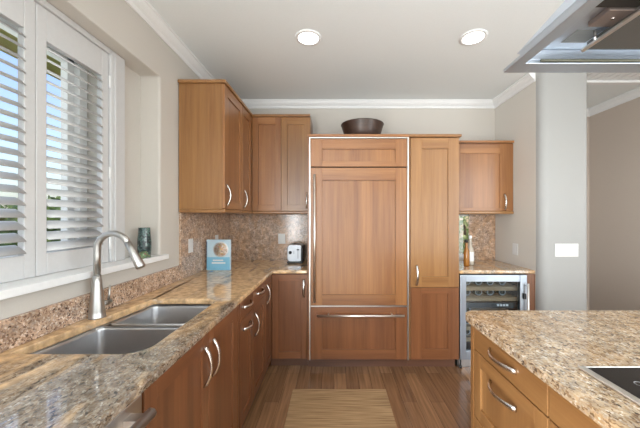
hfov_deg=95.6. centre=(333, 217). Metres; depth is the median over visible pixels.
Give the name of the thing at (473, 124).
wall
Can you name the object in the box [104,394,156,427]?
dishwasher
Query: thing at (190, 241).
wall outlet
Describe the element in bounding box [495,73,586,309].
wall
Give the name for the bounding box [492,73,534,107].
trim
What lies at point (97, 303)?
kitchen faucet
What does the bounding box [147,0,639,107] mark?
ceiling
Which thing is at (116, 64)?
trim
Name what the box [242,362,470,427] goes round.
floor
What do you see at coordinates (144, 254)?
figurine
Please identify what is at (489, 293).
wine bottle
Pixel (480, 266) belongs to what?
countertop
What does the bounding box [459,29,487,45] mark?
recessed light
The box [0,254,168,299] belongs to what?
window sill
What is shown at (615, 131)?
wall
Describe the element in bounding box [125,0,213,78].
trim
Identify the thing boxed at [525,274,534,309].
end panel
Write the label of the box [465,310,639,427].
countertop
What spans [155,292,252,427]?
base cabinet
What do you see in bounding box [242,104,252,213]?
upper cabinet
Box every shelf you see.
[466,282,516,290]
[466,292,516,300]
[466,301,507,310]
[466,325,470,340]
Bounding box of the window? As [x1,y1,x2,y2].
[0,17,86,256]
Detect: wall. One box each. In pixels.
[0,0,205,325]
[87,65,140,257]
[249,109,494,259]
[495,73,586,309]
[587,117,589,309]
[590,97,639,309]
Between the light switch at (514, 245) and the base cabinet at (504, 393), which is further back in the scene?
the light switch at (514, 245)
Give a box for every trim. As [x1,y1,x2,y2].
[34,0,124,261]
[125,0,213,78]
[241,99,494,108]
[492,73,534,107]
[587,73,639,79]
[587,79,639,84]
[589,87,639,116]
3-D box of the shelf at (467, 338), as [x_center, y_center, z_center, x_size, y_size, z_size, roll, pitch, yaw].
[1.465,1.142,2.970,0.540,0.036,0.516,0,0,0]
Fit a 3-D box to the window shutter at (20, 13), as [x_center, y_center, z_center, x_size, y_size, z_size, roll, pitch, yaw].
[-1.327,-0.345,1.075,0.052,1.210,0.402,0,0,0]
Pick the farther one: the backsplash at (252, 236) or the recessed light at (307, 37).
the backsplash at (252, 236)
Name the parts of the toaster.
trim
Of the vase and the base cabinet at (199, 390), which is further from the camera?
the vase
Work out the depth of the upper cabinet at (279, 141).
3.01 m
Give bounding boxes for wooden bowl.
[341,118,383,133]
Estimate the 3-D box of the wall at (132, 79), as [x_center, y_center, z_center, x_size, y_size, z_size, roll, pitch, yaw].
[-1.446,0.030,0.000,0.198,2.740,7.200,0,0,0]
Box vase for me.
[137,227,151,255]
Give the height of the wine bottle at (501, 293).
0.073 m
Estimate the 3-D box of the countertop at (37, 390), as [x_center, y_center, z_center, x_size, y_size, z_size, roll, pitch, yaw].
[-0.728,0.503,1.817,0.963,0.034,3.055,0,0,0]
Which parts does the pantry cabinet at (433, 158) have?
handle, door, door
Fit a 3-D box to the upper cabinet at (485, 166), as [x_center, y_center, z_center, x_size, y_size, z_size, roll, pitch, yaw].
[1.512,-0.415,3.154,0.689,0.757,0.383,0,0,0]
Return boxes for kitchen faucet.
[87,230,145,319]
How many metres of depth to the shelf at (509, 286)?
2.71 m
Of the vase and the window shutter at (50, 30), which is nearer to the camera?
the window shutter at (50, 30)
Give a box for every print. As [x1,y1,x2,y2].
[213,242,227,256]
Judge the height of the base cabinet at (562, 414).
0.872 m
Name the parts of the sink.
bowl, bowl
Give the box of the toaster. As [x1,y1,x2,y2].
[287,243,304,262]
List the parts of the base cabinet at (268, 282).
door, handle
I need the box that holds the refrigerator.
[307,134,408,365]
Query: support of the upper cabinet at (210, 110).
attached to the wall at (114, 23)
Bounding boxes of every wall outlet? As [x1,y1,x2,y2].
[188,239,192,252]
[278,234,284,243]
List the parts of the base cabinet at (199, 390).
door, handle, handle, door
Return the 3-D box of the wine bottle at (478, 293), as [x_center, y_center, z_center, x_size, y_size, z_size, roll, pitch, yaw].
[1.375,0.709,2.912,0.074,0.073,0.316,0,0,0]
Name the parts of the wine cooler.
kick plate, handle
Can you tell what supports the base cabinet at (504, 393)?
on the floor
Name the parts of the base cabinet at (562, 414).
drawer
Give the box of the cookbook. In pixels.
[206,240,230,269]
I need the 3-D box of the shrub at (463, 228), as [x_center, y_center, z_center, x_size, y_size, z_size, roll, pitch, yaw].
[2.364,0.593,5.203,1.662,2.238,1.286,0,0,0]
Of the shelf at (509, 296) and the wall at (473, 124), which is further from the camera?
the wall at (473, 124)
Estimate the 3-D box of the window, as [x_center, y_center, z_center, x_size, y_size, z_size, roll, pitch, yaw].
[-1.475,-0.347,1.067,0.090,1.171,1.231,0,0,0]
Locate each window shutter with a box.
[0,0,34,283]
[35,2,110,275]
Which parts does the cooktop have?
glass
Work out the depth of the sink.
1.39 m
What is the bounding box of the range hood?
[504,0,639,72]
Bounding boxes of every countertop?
[0,260,307,427]
[459,260,534,273]
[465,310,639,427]
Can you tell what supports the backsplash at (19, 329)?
attached to the wall at (114, 23)
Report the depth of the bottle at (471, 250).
2.95 m
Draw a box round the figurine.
[139,251,150,258]
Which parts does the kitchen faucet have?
lever, spout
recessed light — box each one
[295,29,321,45]
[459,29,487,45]
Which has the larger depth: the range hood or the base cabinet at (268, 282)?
the base cabinet at (268, 282)
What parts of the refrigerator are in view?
panel, handle, grille panel, freezer drawer, door, handle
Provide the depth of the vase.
1.90 m
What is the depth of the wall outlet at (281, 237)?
3.33 m
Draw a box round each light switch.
[512,243,517,254]
[555,244,577,256]
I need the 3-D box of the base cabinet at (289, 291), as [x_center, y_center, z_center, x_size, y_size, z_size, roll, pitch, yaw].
[-0.421,0.961,2.991,0.350,0.878,0.678,0,0,0]
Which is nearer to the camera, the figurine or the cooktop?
the cooktop
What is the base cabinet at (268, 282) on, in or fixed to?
on the floor
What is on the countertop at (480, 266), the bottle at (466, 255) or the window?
the bottle at (466, 255)
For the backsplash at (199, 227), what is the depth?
2.54 m
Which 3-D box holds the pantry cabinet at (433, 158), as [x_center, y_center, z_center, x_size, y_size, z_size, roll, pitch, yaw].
[0.926,0.319,2.985,0.480,2.162,0.720,0,0,0]
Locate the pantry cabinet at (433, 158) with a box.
[407,134,461,365]
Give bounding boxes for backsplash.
[0,265,181,352]
[179,213,229,278]
[230,214,307,259]
[468,214,494,259]
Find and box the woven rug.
[284,389,396,427]
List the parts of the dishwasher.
handle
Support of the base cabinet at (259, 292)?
on the floor
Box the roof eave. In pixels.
[0,28,60,80]
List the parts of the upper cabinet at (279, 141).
door, light rail, door, handle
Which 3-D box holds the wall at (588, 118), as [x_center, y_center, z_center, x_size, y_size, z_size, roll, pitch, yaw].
[2.733,0.030,3.700,0.913,2.740,0.160,0,0,0]
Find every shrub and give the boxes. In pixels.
[0,195,60,245]
[459,216,467,253]
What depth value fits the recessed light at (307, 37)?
2.15 m
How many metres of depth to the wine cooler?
2.69 m
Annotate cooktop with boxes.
[578,366,639,405]
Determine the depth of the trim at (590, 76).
2.72 m
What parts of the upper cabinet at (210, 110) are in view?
light rail, handle, door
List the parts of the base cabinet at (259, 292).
handle, drawer, door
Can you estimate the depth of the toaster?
3.06 m
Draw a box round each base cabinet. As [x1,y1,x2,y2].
[142,307,236,427]
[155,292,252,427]
[248,281,264,412]
[261,275,271,382]
[271,273,307,364]
[471,325,550,427]
[549,386,601,427]
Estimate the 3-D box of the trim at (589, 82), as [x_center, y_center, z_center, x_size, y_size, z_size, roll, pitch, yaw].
[2.702,-1.322,2.830,0.846,0.034,0.060,0,0,0]
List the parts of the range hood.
rail, filter panel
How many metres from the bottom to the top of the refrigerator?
2.162 m
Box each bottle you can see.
[463,239,469,265]
[468,235,473,264]
[471,291,481,295]
[482,291,493,295]
[494,291,505,295]
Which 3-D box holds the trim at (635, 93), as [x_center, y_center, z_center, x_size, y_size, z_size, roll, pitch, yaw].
[3.159,-1.299,2.260,0.062,0.081,2.720,0,0,0]
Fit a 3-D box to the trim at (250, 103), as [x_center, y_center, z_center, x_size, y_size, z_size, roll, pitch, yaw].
[0.322,-1.299,3.319,3.072,0.081,0.062,0,0,0]
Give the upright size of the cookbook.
0.280 m
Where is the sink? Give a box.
[31,304,209,353]
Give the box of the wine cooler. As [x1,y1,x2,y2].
[455,274,529,367]
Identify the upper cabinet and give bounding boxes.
[178,79,243,213]
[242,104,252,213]
[252,114,312,213]
[459,140,513,213]
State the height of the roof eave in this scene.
0.160 m
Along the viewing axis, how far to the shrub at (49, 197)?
3.13 m
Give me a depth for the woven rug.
2.10 m
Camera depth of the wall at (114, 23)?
2.02 m
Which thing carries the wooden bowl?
on the refrigerator
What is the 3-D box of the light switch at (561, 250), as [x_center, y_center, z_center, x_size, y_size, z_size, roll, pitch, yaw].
[2.077,0.295,2.595,0.197,0.107,0.008,0,0,0]
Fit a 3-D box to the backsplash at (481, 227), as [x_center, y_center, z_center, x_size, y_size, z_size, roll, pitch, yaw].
[1.704,0.225,3.341,0.304,0.522,0.015,0,0,0]

